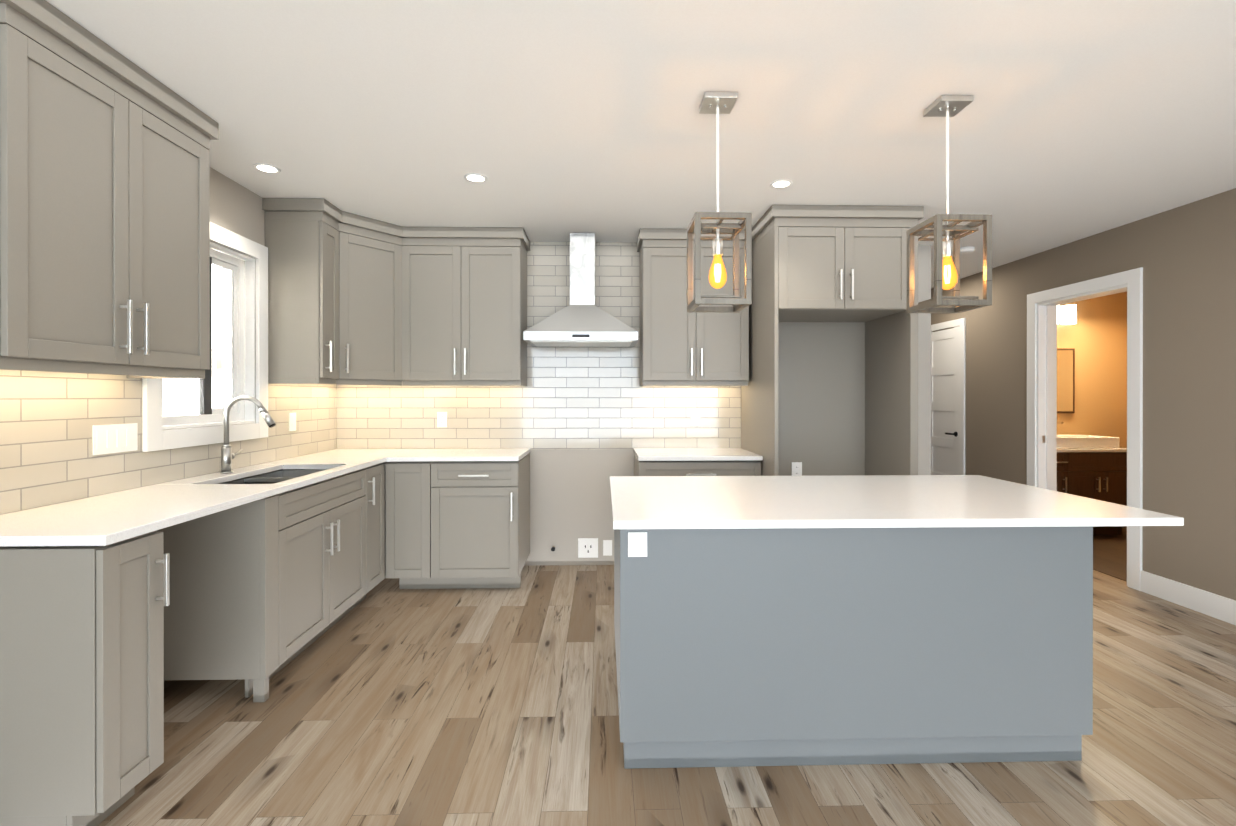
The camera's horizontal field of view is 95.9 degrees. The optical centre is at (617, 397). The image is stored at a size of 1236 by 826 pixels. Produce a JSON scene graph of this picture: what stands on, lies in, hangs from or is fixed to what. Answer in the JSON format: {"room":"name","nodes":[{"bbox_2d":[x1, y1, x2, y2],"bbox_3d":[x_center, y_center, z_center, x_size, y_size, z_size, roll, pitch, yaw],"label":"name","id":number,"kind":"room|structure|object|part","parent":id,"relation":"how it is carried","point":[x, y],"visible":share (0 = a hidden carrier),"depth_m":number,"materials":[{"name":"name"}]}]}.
{"room":"kitchen","nodes":[
{"label":"kitchen","id":0,"kind":"room"},
{"bbox_2d":[168,167,264,429],"bbox_3d":[-2.127,0.057,-0.377,0.150,2.520,9.650,0,0,-2],"label":"wall","id":1,"kind":"structure","parent":0,"point":[236,207],"depth_m":3.15,"materials":[{"name":"paint"}]},
{"bbox_2d":[0,0,218,378],"bbox_3d":[-1.920,-0.644,2.008,0.385,1.123,0.874,0,0,-2],"label":"upper cabinet","id":2,"kind":"object","parent":1,"relation":"attached to","point":[104,212],"visible":1,"depth_m":1.88,"materials":[{"name":"grey wood"}]},
{"bbox_2d":[0,370,336,514],"bbox_3d":[-2.134,0.140,2.905,0.008,0.537,2.772,0,0,-2],"label":"wall tile","id":3,"kind":"structure","parent":1,"relation":"attached to","point":[48,420],"depth_m":2.24,"materials":[{"name":"white tile"}]},
{"bbox_2d":[93,423,137,454],"bbox_3d":[-2.111,0.172,2.340,0.008,0.120,0.211,0,0,-2],"label":"switch plate","id":4,"kind":"object","parent":3,"relation":"attached to","point":[113,438],"depth_m":2.33,"materials":[{"name":"white plastic"}]},
{"bbox_2d":[289,413,295,430],"bbox_3d":[-2.146,0.160,3.677,0.007,0.120,0.075,0,0,-2],"label":"switch plate","id":5,"kind":"object","parent":3,"relation":"attached to","point":[292,416],"depth_m":3.67,"materials":[{"name":"white plastic"}]},
{"bbox_2d":[142,222,267,451],"bbox_3d":[-2.167,-0.334,2.927,0.115,1.150,0.900,0,0,-2],"label":"window","id":6,"kind":"structure","parent":1,"relation":"in","point":[176,405],"depth_m":3.10,"materials":[{"name":"glass"},{"name":"white vinyl"},{"name":"white painted wood trim"}]},
{"bbox_2d":[262,206,341,381],"bbox_3d":[-1.960,-0.627,3.529,0.386,1.014,0.272,0,0,-2],"label":"upper cabinet","id":7,"kind":"object","parent":1,"relation":"attached to","point":[304,246],"depth_m":3.39,"materials":[{"name":"grey wood"}]},
{"bbox_2d":[290,206,417,381],"bbox_3d":[-1.821,-0.664,3.926,0.684,1.087,0.741,0,0,-2],"label":"upper cabinet","id":8,"kind":"object","parent":1,"relation":"attached to","point":[354,299],"depth_m":3.80,"materials":[{"name":"grey wood"}]},
{"bbox_2d":[46,0,1235,287],"bbox_3d":[1.646,-1.245,0.896,7.760,0.080,12.300,0,0,-2],"label":"ceiling","id":9,"kind":"structure","parent":0,"point":[562,120],"depth_m":2.29,"materials":[{"name":"white paint"}]},
{"bbox_2d":[253,163,280,173],"bbox_3d":[-1.849,-1.205,2.934,0.124,0.006,0.124,0,0,-2],"label":"recessed light","id":10,"kind":"object","parent":9,"relation":"in","point":[266,168],"visible":1,"depth_m":2.93,"materials":[{"name":"white plastic"}]},
{"bbox_2d":[464,173,486,182],"bbox_3d":[-0.782,-1.206,3.062,0.124,0.006,0.124,0,0,-2],"label":"recessed light","id":11,"kind":"object","parent":9,"relation":"in","point":[475,178],"visible":1,"depth_m":3.06,"materials":[{"name":"white plastic"}]},
{"bbox_2d":[687,92,751,312],"bbox_3d":[0.405,-0.785,2.264,0.220,0.844,0.220,0,0,-2],"label":"pendant light","id":12,"kind":"object","parent":9,"relation":"hanging from","point":[717,103],"visible":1,"depth_m":2.23,"materials":[{"name":"silver metal"}]},
{"bbox_3d":[0.405,-0.510,2.265,0.074,0.135,0.073,0,0,-2],"label":"bulb","id":13,"kind":"part","parent":12,"relation":"part of","materials":[{"name":"yellow glass"}]},
{"bbox_2d":[770,179,792,188],"bbox_3d":[0.922,-1.206,3.147,0.124,0.006,0.124,0,0,-2],"label":"recessed light","id":14,"kind":"object","parent":9,"relation":"in","point":[780,184],"visible":1,"depth_m":3.15,"materials":[{"name":"white plastic"}]},
{"bbox_2d":[906,95,991,312],"bbox_3d":[1.354,-0.785,2.289,0.220,0.844,0.220,0,0,-2],"label":"pendant light","id":15,"kind":"object","parent":9,"relation":"hanging from","point":[947,268],"visible":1,"depth_m":2.26,"materials":[{"name":"silver metal"}]},
{"bbox_3d":[1.354,-0.510,2.290,0.074,0.135,0.073,0,0,-2],"label":"bulb","id":16,"kind":"part","parent":15,"relation":"part of","materials":[{"name":"yellow glass"}]},
{"bbox_2d":[960,247,974,253],"bbox_3d":[2.830,-1.193,4.528,0.124,0.036,0.124,0,0,-2],"label":"smoke detector","id":17,"kind":"object","parent":9,"relation":"attached to","point":[966,250],"visible":0.79,"depth_m":4.49,"materials":[{"name":"white plastic"}]},
{"bbox_2d":[97,527,1235,825],"bbox_3d":[1.646,1.343,0.900,7.760,0.064,12.300,0,0,-2],"label":"floor","id":18,"kind":"structure","parent":0,"point":[387,703],"depth_m":2.11,"materials":[{"name":"brown wood"}]},
{"bbox_2d":[0,526,171,825],"bbox_3d":[-1.798,0.876,1.724,0.597,0.875,0.230,0,0,-2],"label":"base cabinet","id":19,"kind":"object","parent":18,"relation":"on","point":[99,645],"depth_m":1.62,"materials":[{"name":"grey wood"}]},
{"bbox_2d":[256,463,384,618],"bbox_3d":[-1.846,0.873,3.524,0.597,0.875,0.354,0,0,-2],"label":"base cabinet","id":20,"kind":"object","parent":18,"relation":"on","point":[320,546],"depth_m":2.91,"materials":[{"name":"grey wood"}]},
{"bbox_2d":[0,449,403,546],"bbox_3d":[-1.822,0.411,2.949,0.620,0.030,2.703,0,0,-2],"label":"countertop","id":21,"kind":"structure","parent":20,"relation":"on","point":[107,519],"depth_m":2.07,"materials":[{"name":"white stone"}]},
{"bbox_2d":[219,395,275,473],"bbox_3d":[-1.944,0.192,2.973,0.283,0.408,0.157,0,0,-2],"label":"faucet","id":22,"kind":"object","parent":21,"relation":"on","point":[227,455],"visible":1,"depth_m":2.91,"materials":[{"name":"silver metal"}]},
{"bbox_2d":[220,469,326,483],"bbox_3d":[-1.789,0.530,2.934,0.410,0.204,0.780,0,0,-2],"label":"sink","id":23,"kind":"object","parent":21,"relation":"in","point":[281,475],"depth_m":3.12,"materials":[{"name":"silver metal"}]},
{"bbox_2d":[383,453,529,588],"bbox_3d":[-1.127,0.872,4.000,0.905,0.875,0.635,0,0,-2],"label":"base cabinet","id":24,"kind":"object","parent":18,"relation":"on","point":[456,524],"visible":1,"depth_m":3.73,"materials":[{"name":"grey wood"}]},
{"bbox_2d":[388,448,530,461],"bbox_3d":[-1.100,0.410,4.002,0.858,0.030,0.630,0,0,-2],"label":"countertop","id":25,"kind":"structure","parent":24,"relation":"on","point":[447,454],"depth_m":3.86,"materials":[{"name":"white stone"}]},
{"bbox_2d":[634,454,760,475],"bbox_3d":[0.550,0.872,4.044,0.835,0.875,0.635,0,0,-2],"label":"base cabinet","id":26,"kind":"object","parent":18,"relation":"on","point":[697,468],"visible":0.21,"depth_m":3.77,"materials":[{"name":"grey wood"}]},
{"bbox_2d":[633,448,762,460],"bbox_3d":[0.549,0.409,4.053,0.841,0.030,0.615,0,0,-2],"label":"countertop","id":27,"kind":"structure","parent":26,"relation":"on","point":[691,454],"depth_m":3.86,"materials":[{"name":"white stone"}]},
{"bbox_2d":[741,205,923,475],"bbox_3d":[1.436,0.051,3.938,0.964,2.518,0.906,0,0,-2],"label":"enclosure","id":28,"kind":"object","parent":18,"relation":"on","point":[831,389],"visible":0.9,"depth_m":3.74,"materials":[{"name":"grey wood"}]},
{"bbox_2d":[792,462,801,475],"bbox_3d":[1.326,0.539,4.127,0.075,0.120,0.008,0,0,-2],"label":"outlet","id":29,"kind":"object","parent":28,"relation":"attached to","point":[796,468],"visible":1,"depth_m":4.12,"materials":[{"name":"white plastic"}]},
{"bbox_2d":[614,527,1092,768],"bbox_3d":[0.843,0.886,2.519,1.699,0.852,1.098,0,0,-2],"label":"kitchen island","id":30,"kind":"object","parent":18,"relation":"on","point":[826,620],"depth_m":1.98,"materials":[{"name":"grey wood"}]},
{"bbox_2d":[610,475,1183,530],"bbox_3d":[0.986,0.443,2.499,2.036,0.030,1.085,0,0,-2],"label":"island countertop","id":31,"kind":"structure","parent":30,"relation":"on","point":[845,502],"depth_m":2.21,"materials":[{"name":"white stone"}]},
{"bbox_2d":[1057,418,1126,534],"bbox_3d":[4.242,0.753,5.439,1.150,1.108,0.556,0,0,-2],"label":"bathroom vanity","id":32,"kind":"object","parent":18,"relation":"on","point":[1092,466],"visible":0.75,"depth_m":5.21,"materials":[{"name":"brown wood"}]},
{"bbox_2d":[1057,434,1119,448],"bbox_3d":[4.337,0.427,5.431,0.760,0.105,0.400,0,0,-2],"label":"sink","id":33,"kind":"object","parent":32,"relation":"in","point":[1080,441],"depth_m":5.23,"materials":[{"name":"white ceramic"}]},
{"bbox_2d":[524,245,930,565],"bbox_3d":[0.152,0.049,4.435,4.660,2.520,0.150,0,0,-2],"label":"wall","id":34,"kind":"structure","parent":0,"point":[570,499],"depth_m":4.35,"materials":[{"name":"paint"}]},
{"bbox_2d":[410,234,529,381],"bbox_3d":[-1.145,-0.628,4.118,0.890,1.014,0.392,0,0,-2],"label":"upper cabinet","id":35,"kind":"object","parent":34,"relation":"attached to","point":[468,292],"depth_m":3.97,"materials":[{"name":"grey wood"}]},
{"bbox_2d":[337,242,740,449],"bbox_3d":[-0.599,-0.402,4.335,3.137,1.616,0.008,0,0,-2],"label":"wall tile","id":36,"kind":"structure","parent":34,"relation":"attached to","point":[582,398],"depth_m":4.33,"materials":[{"name":"white tile"}]},
{"bbox_2d":[437,412,446,426],"bbox_3d":[-1.360,0.171,4.308,0.075,0.120,0.008,0,0,-2],"label":"electrical outlet","id":37,"kind":"object","parent":36,"relation":"attached to","point":[442,418],"depth_m":4.31,"materials":[{"name":"white plastic"}]},
{"bbox_2d":[523,233,637,346],"bbox_3d":[-0.262,-0.800,4.086,0.790,0.818,0.502,0,0,-2],"label":"range hood","id":38,"kind":"object","parent":34,"relation":"attached to","point":[582,319],"visible":0.98,"depth_m":3.98,"materials":[{"name":"silver metal"}]},
{"bbox_2d":[578,538,597,557],"bbox_3d":[-0.232,1.163,4.328,0.147,0.148,0.045,0,0,-2],"label":"electrical outlet","id":39,"kind":"object","parent":34,"relation":"attached to","point":[587,547],"depth_m":4.34,"materials":[{"name":"white plastic"}]},
{"bbox_2d":[603,540,611,555],"bbox_3d":[-0.082,1.164,4.332,0.062,0.117,0.045,0,0,-2],"label":"electrical outlet","id":40,"kind":"object","parent":34,"relation":"attached to","point":[607,544],"depth_m":4.35,"materials":[{"name":"white plastic"}]},
{"bbox_2d":[637,228,748,386],"bbox_3d":[0.548,-0.647,4.166,0.793,1.123,0.385,0,0,-2],"label":"upper cabinet","id":41,"kind":"object","parent":34,"relation":"attached to","point":[680,345],"visible":0.88,"depth_m":4.01,"materials":[{"name":"grey wood"}]},
{"bbox_2d":[931,188,1235,599],"bbox_3d":[3.700,0.055,0.952,0.150,2.520,12.000,0,0,-2],"label":"wall","id":42,"kind":"structure","parent":0,"point":[1184,256],"depth_m":3.60,"materials":[{"name":"beige paint"}]},
{"bbox_2d":[931,318,965,474],"bbox_3d":[3.459,0.251,5.968,0.062,2.110,0.720,0,0,-2],"label":"hall door","id":43,"kind":"structure","parent":42,"relation":"in","point":[948,351],"depth_m":5.88,"materials":[{"name":"white wood"}]},
{"bbox_2d":[1027,267,1142,590],"bbox_3d":[3.606,0.214,4.276,0.172,2.190,1.010,0,0,-2],"label":"door frame","id":44,"kind":"structure","parent":42,"relation":"attached to","point":[1041,389],"depth_m":4.43,"materials":[{"name":"white wood"}]},
{"bbox_2d":[1141,570,1235,624],"bbox_3d":[3.659,1.247,-0.638,0.016,0.140,8.820,0,0,-2],"label":"baseboard","id":45,"kind":"structure","parent":42,"relation":"attached to","point":[1219,607],"depth_m":3.44,"materials":[{"name":"white wood"}]},
{"bbox_2d":[1057,292,1126,447],"bbox_3d":[4.448,0.047,5.798,1.600,2.520,0.150,0,0,-2],"label":"wall","id":46,"kind":"structure","parent":0,"point":[1095,336],"depth_m":5.74,"materials":[{"name":"paint"}]},
{"bbox_2d":[1057,348,1074,412],"bbox_3d":[4.355,-0.171,5.707,0.650,0.665,0.022,0,0,-2],"label":"bathroom mirror","id":47,"kind":"object","parent":46,"relation":"attached to","point":[1065,380],"visible":0.36,"depth_m":5.70,"materials":[{"name":"orange mirror"}]},
{"bbox_2d":[1057,305,1076,324],"bbox_3d":[4.462,-0.843,5.640,0.360,0.200,0.160,0,0,-2],"label":"sconce","id":48,"kind":"object","parent":46,"relation":"attached to","point":[1068,314],"visible":0.67,"depth_m":5.58,"materials":[{"name":"white glass"}]}
]}

